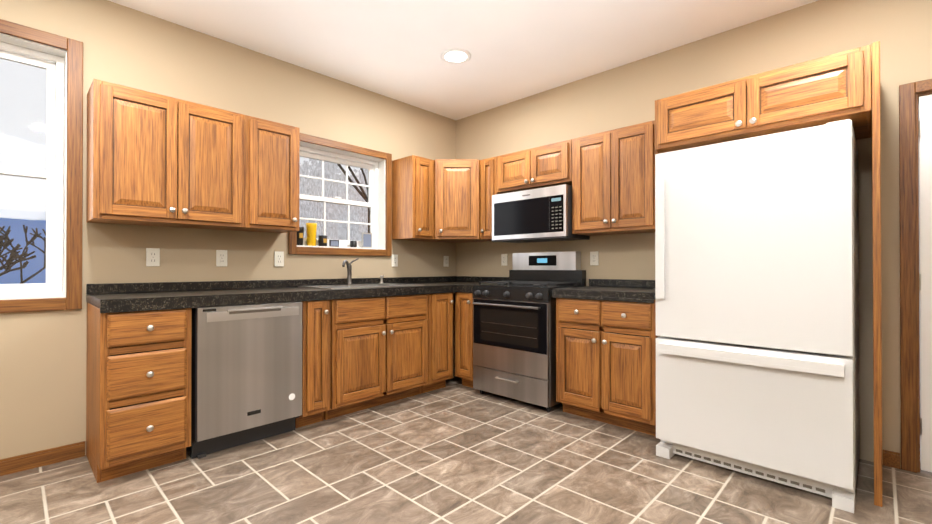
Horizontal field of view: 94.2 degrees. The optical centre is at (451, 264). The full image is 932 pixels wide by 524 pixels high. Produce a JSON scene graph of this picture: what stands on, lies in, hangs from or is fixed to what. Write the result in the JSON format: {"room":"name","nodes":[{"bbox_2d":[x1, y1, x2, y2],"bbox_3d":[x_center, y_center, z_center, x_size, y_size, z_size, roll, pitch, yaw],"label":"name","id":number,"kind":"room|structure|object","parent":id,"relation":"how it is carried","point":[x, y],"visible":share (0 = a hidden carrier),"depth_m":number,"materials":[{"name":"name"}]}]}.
{"room":"kitchen","nodes":[
{"label":"kitchen","id":0,"kind":"room"},
{"bbox_2d":[0,0,455,458],"bbox_3d":[-1.917,-0.243,2.949,0.180,2.740,5.760,0,0,45],"label":"wall","id":1,"kind":"structure","parent":0,"point":[43,365],"depth_m":2.89,"materials":[{"name":"paint"}]},
{"bbox_2d":[0,19,82,312],"bbox_3d":[-2.596,-0.527,2.245,0.196,1.568,1.028,0,0,45],"label":"window","id":2,"kind":"structure","parent":1,"relation":"in","point":[54,174],"depth_m":2.51,"materials":[{"name":"white paint"}]},
{"bbox_2d":[0,441,84,475],"bbox_3d":[-2.946,1.078,1.759,0.014,0.085,2.230,0,0,45],"label":"baseboard","id":3,"kind":"structure","parent":1,"relation":"attached to","point":[18,463],"depth_m":2.42,"materials":[{"name":"brown wood"}]},
{"bbox_2d":[146,248,159,265],"bbox_3d":[-1.930,-0.049,2.797,0.008,0.116,0.072,0,0,45],"label":"electrical outlet","id":4,"kind":"object","parent":1,"relation":"attached to","point":[152,256],"visible":1,"depth_m":2.79,"materials":[{"name":"beige plastic"}]},
{"bbox_2d":[86,79,244,229],"bbox_3d":[-1.760,-0.631,2.721,0.360,0.759,0.788,0,0,45],"label":"upper cabinet","id":5,"kind":"object","parent":1,"relation":"attached to","point":[154,159],"visible":1,"depth_m":2.57,"materials":[{"name":"brown wood"}]},
{"bbox_2d":[216,250,226,265],"bbox_3d":[-1.641,-0.047,3.089,0.008,0.116,0.072,0,0,45],"label":"electrical outlet","id":6,"kind":"object","parent":1,"relation":"attached to","point":[221,257],"visible":1,"depth_m":3.08,"materials":[{"name":"beige plastic"}]},
{"bbox_2d":[232,115,299,232],"bbox_3d":[-1.347,-0.629,3.139,0.360,0.759,0.384,0,0,45],"label":"upper cabinet","id":7,"kind":"object","parent":1,"relation":"attached to","point":[272,163],"visible":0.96,"depth_m":3.02,"materials":[{"name":"brown wood"}]},
{"bbox_2d":[274,251,283,265],"bbox_3d":[-1.349,-0.046,3.384,0.008,0.116,0.072,0,0,45],"label":"electrical outlet","id":8,"kind":"object","parent":1,"relation":"attached to","point":[278,258],"visible":1,"depth_m":3.38,"materials":[{"name":"beige plastic"}]},
{"bbox_2d":[289,133,391,255],"bbox_3d":[-1.000,-0.573,3.859,0.196,0.982,1.012,0,0,45],"label":"window","id":9,"kind":"structure","parent":1,"relation":"in","point":[376,186],"depth_m":3.95,"materials":[{"name":"white paint"}]},
{"bbox_2d":[297,227,303,244],"bbox_3d":[-1.259,-0.234,3.564,0.082,0.150,0.082,0,0,45],"label":"jar","id":10,"kind":"object","parent":9,"relation":"on","point":[300,234],"visible":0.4,"depth_m":3.54,"materials":[{"name":"black glass"}]},
{"bbox_2d":[306,223,316,245],"bbox_3d":[-1.181,-0.254,3.643,0.088,0.190,0.088,0,0,45],"label":"cup","id":11,"kind":"object","parent":9,"relation":"on","point":[311,229],"visible":0.88,"depth_m":3.61,"materials":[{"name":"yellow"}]},
{"bbox_2d":[350,241,356,246],"bbox_3d":[-0.893,-0.187,3.934,0.062,0.060,0.060,0,0,45],"label":"candle","id":12,"kind":"object","parent":9,"relation":"on","point":[353,243],"visible":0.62,"depth_m":3.91,"materials":[{"name":"black"}]},
{"bbox_2d":[362,233,371,247],"bbox_3d":[-0.803,-0.227,4.049,0.046,0.140,0.110,0,0,45],"label":"framed picture","id":13,"kind":"object","parent":9,"relation":"on","point":[366,240],"visible":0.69,"depth_m":4.03,"materials":[{"name":"silver metal"}]},
{"bbox_2d":[391,254,397,266],"bbox_3d":[-0.553,-0.042,4.189,0.008,0.116,0.072,0,0,45],"label":"electrical outlet","id":14,"kind":"object","parent":1,"relation":"attached to","point":[394,260],"visible":1,"depth_m":4.18,"materials":[{"name":"beige plastic"}]},
{"bbox_2d":[392,155,433,240],"bbox_3d":[-0.357,-0.623,4.139,0.360,0.759,0.262,0,0,45],"label":"upper cabinet","id":15,"kind":"object","parent":1,"relation":"attached to","point":[412,197],"visible":1,"depth_m":4.04,"materials":[{"name":"brown wood"}]},
{"bbox_2d":[444,256,448,266],"bbox_3d":[-0.061,-0.039,4.686,0.008,0.116,0.072,0,0,45],"label":"electrical outlet","id":16,"kind":"object","parent":1,"relation":"attached to","point":[446,261],"visible":1,"depth_m":4.68,"materials":[{"name":"beige plastic"}]},
{"bbox_2d":[416,159,491,242],"bbox_3d":[0.047,-0.622,4.351,0.631,0.759,0.636,0,0,45],"label":"upper cabinet","id":17,"kind":"object","parent":1,"relation":"attached to","point":[456,200],"visible":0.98,"depth_m":4.10,"materials":[{"name":"brown wood"}]},
{"bbox_2d":[109,0,817,119],"bbox_3d":[-0.075,-1.683,1.136,5.360,0.120,5.760,0,0,45],"label":"ceiling","id":18,"kind":"structure","parent":0,"point":[516,49],"depth_m":3.03,"materials":[{"name":"paint"}]},
{"bbox_2d":[441,48,470,63],"bbox_3d":[0.031,-1.605,3.341,0.236,0.012,0.236,0,0,45],"label":"recessed light","id":19,"kind":"object","parent":18,"relation":"in","point":[455,56],"visible":1,"depth_m":3.33,"materials":[{"name":"white plastic"}]},
{"bbox_2d":[0,368,931,523],"bbox_3d":[-0.075,1.177,1.121,5.360,0.120,5.760,0,0,45],"label":"floor","id":20,"kind":"structure","parent":0,"point":[454,451],"depth_m":2.23,"materials":[{"name":"tile"}]},
{"bbox_2d":[86,303,191,482],"bbox_3d":[-1.800,0.673,2.489,0.620,0.902,0.404,0,0,45],"label":"drawers","id":21,"kind":"object","parent":20,"relation":"on","point":[138,398],"visible":0.92,"depth_m":2.29,"materials":[{"name":"brown wood"}]},
{"bbox_2d":[190,302,301,458],"bbox_3d":[-1.425,0.677,2.872,0.606,0.898,0.624,0,0,45],"label":"dishwasher","id":22,"kind":"object","parent":20,"relation":"on","point":[246,374],"visible":0.92,"depth_m":2.63,"materials":[{"name":"grey metal"}]},
{"bbox_2d":[295,300,330,427],"bbox_3d":[-1.118,0.677,3.179,0.620,0.902,0.208,0,0,45],"label":"base cabinet","id":23,"kind":"object","parent":20,"relation":"on","point":[315,360],"visible":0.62,"depth_m":2.98,"materials":[{"name":"brown wood"}]},
{"bbox_2d":[324,294,427,419],"bbox_3d":[-0.711,0.679,3.590,0.620,0.902,0.922,0,0,45],"label":"base cabinet","id":24,"kind":"object","parent":20,"relation":"on","point":[378,350],"visible":0.81,"depth_m":3.34,"materials":[{"name":"brown wood"}]},
{"bbox_2d":[86,282,505,312],"bbox_3d":[-0.776,0.213,3.401,0.797,0.068,3.144,0,0,45],"label":"countertop","id":25,"kind":"structure","parent":24,"relation":"on","point":[123,302],"depth_m":2.71,"materials":[{"name":"stone"}]},
{"bbox_2d":[86,276,508,293],"bbox_3d":[-0.776,0.148,3.401,0.797,0.062,3.144,0,0,45],"label":"backsplash","id":26,"kind":"structure","parent":25,"relation":"on","point":[109,288],"depth_m":3.21,"materials":[{"name":"stone"}]},
{"bbox_2d":[298,283,424,289],"bbox_3d":[-0.729,0.270,3.586,0.512,0.199,0.892,0,0,45],"label":"sink","id":27,"kind":"object","parent":25,"relation":"in","point":[353,286],"visible":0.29,"depth_m":3.58,"materials":[{"name":"grey metal"}]},
{"bbox_2d":[342,258,383,284],"bbox_3d":[-0.767,0.055,3.762,0.195,0.230,0.525,0,0,45],"label":"faucet","id":28,"kind":"object","parent":25,"relation":"on","point":[349,272],"visible":1,"depth_m":3.73,"materials":[{"name":"silver metal"}]},
{"bbox_2d":[421,293,453,393],"bbox_3d":[-0.278,0.682,4.027,0.620,0.902,0.296,0,0,45],"label":"base cabinet","id":29,"kind":"object","parent":20,"relation":"on","point":[440,339],"visible":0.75,"depth_m":3.82,"materials":[{"name":"brown wood"}]},
{"bbox_2d":[455,292,473,387],"bbox_3d":[0.303,0.682,4.106,0.262,0.902,0.620,0,0,45],"label":"base cabinet","id":30,"kind":"object","parent":20,"relation":"on","point":[463,336],"visible":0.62,"depth_m":3.91,"materials":[{"name":"brown wood"}]},
{"bbox_2d":[472,251,585,411],"bbox_3d":[0.642,0.508,3.718,0.760,1.245,0.656,0,0,45],"label":"range","id":31,"kind":"object","parent":20,"relation":"on","point":[514,336],"visible":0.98,"depth_m":3.54,"materials":[{"name":"grey metal"}]},
{"bbox_2d":[556,298,659,435],"bbox_3d":[1.224,0.677,3.195,0.722,0.902,0.620,0,0,45],"label":"base cabinet","id":32,"kind":"object","parent":20,"relation":"on","point":[605,361],"visible":0.85,"depth_m":2.97,"materials":[{"name":"brown wood"}]},
{"bbox_2d":[552,279,655,302],"bbox_3d":[1.225,0.181,3.213,0.737,0.130,0.597,0,0,45],"label":"countertop","id":33,"kind":"structure","parent":32,"relation":"on","point":[639,291],"depth_m":3.12,"materials":[{"name":"stone"}]},
{"bbox_2d":[655,119,859,512],"bbox_3d":[1.758,0.230,2.511,0.858,1.790,0.787,0,0,45],"label":"fridge","id":34,"kind":"object","parent":20,"relation":"on","point":[757,293],"visible":1,"depth_m":2.20,"materials":[{"name":"white metal"}]},
{"bbox_2d":[872,41,881,506],"bbox_3d":[2.198,0.041,2.238,0.028,2.165,0.617,0,0,45],"label":"end panel","id":35,"kind":"object","parent":20,"relation":"on","point":[877,317],"visible":1,"depth_m":2.02,"materials":[{"name":"brown wood"}]},
{"bbox_2d":[456,0,931,467],"bbox_3d":[1.951,-0.242,3.049,5.180,2.740,0.180,0,0,45],"label":"wall","id":36,"kind":"structure","parent":0,"point":[628,94],"depth_m":2.85,"materials":[{"name":"paint"}]},
{"bbox_2d":[480,156,501,239],"bbox_3d":[0.435,-0.623,4.166,0.200,0.759,0.360,0,0,45],"label":"upper cabinet","id":37,"kind":"object","parent":36,"relation":"attached to","point":[488,178],"visible":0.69,"depth_m":4.06,"materials":[{"name":"brown wood"}]},
{"bbox_2d":[501,254,506,265],"bbox_3d":[0.524,-0.051,4.322,0.072,0.116,0.008,0,0,45],"label":"electrical outlet","id":38,"kind":"object","parent":36,"relation":"attached to","point":[503,259],"visible":1,"depth_m":4.32,"materials":[{"name":"beige plastic"}]},
{"bbox_2d":[497,139,571,193],"bbox_3d":[0.779,-0.837,3.826,0.760,0.336,0.360,0,0,45],"label":"upper cabinet","id":39,"kind":"object","parent":36,"relation":"attached to","point":[548,165],"visible":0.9,"depth_m":3.69,"materials":[{"name":"brown wood"}]},
{"bbox_2d":[492,184,589,242],"bbox_3d":[0.767,-0.423,3.813,0.752,0.420,0.393,0,0,45],"label":"microwave","id":40,"kind":"object","parent":39,"relation":"attached to","point":[544,214],"visible":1,"depth_m":3.63,"materials":[{"name":"grey metal"}]},
{"bbox_2d":[590,251,598,264],"bbox_3d":[1.201,-0.054,3.653,0.072,0.116,0.008,0,0,45],"label":"electrical outlet","id":41,"kind":"object","parent":36,"relation":"attached to","point":[594,258],"visible":1,"depth_m":3.65,"materials":[{"name":"beige plastic"}]},
{"bbox_2d":[572,120,659,235],"bbox_3d":[1.285,-0.628,3.325,0.656,0.759,0.360,0,0,45],"label":"upper cabinet","id":42,"kind":"object","parent":36,"relation":"attached to","point":[613,182],"visible":0.9,"depth_m":3.20,"materials":[{"name":"brown wood"}]},
{"bbox_2d":[655,45,871,152],"bbox_3d":[1.825,-0.884,2.588,0.983,0.312,0.650,0,0,45],"label":"upper cabinet","id":43,"kind":"object","parent":36,"relation":"attached to","point":[824,90],"visible":0.94,"depth_m":2.31,"materials":[{"name":"brown wood"}]},
{"bbox_2d":[883,449,899,468],"bbox_3d":[2.446,1.082,2.411,0.068,0.085,0.014,0,0,45],"label":"baseboard","id":44,"kind":"structure","parent":36,"relation":"attached to","point":[891,458],"depth_m":2.41,"materials":[{"name":"brown wood"}]},
{"bbox_2d":[899,79,931,472],"bbox_3d":[2.868,0.065,2.127,0.932,2.115,0.199,0,0,45],"label":"door frame","id":45,"kind":"structure","parent":36,"relation":"attached to","point":[910,94],"depth_m":2.36,"materials":[{"name":"brown wood"}]},
{"bbox_2d":[918,94,931,471],"bbox_3d":[2.808,0.097,2.069,0.784,2.027,0.106,0,0,45],"label":"door","id":46,"kind":"structure","parent":36,"relation":"in","point":[925,188],"depth_m":2.34,"materials":[{"name":"white paint"}]},
{"label":"outside","id":47,"kind":"structure","parent":0,"visible":0},
{"bbox_2d":[0,59,367,240],"bbox_3d":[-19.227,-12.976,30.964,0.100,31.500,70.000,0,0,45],"label":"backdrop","id":48,"kind":"structure","parent":47,"point":[311,166],"depth_m":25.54,"materials":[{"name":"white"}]},
{"bbox_3d":[-7.986,1.765,19.770,31.520,0.100,70.000,0,0,45],"label":"ground","id":49,"kind":"structure","parent":47,"visible":0},
{"bbox_2d":[0,209,63,283],"bbox_3d":[-11.831,0.227,10.571,4.400,2.880,5.100,0,0,45],"label":"building","id":50,"kind":"structure","parent":49,"relation":"on","point":[40,260],"depth_m":9.84,"materials":[{"name":"blue"}]},
{"bbox_2d":[0,164,369,283],"bbox_3d":[-6.523,-6.382,21.039,19.364,16.214,22.624,0,0,45],"label":"tree","id":51,"kind":"object","parent":49,"relation":"on","point":[13,254],"depth_m":7.94,"materials":[{"name":"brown plant"}]}
]}

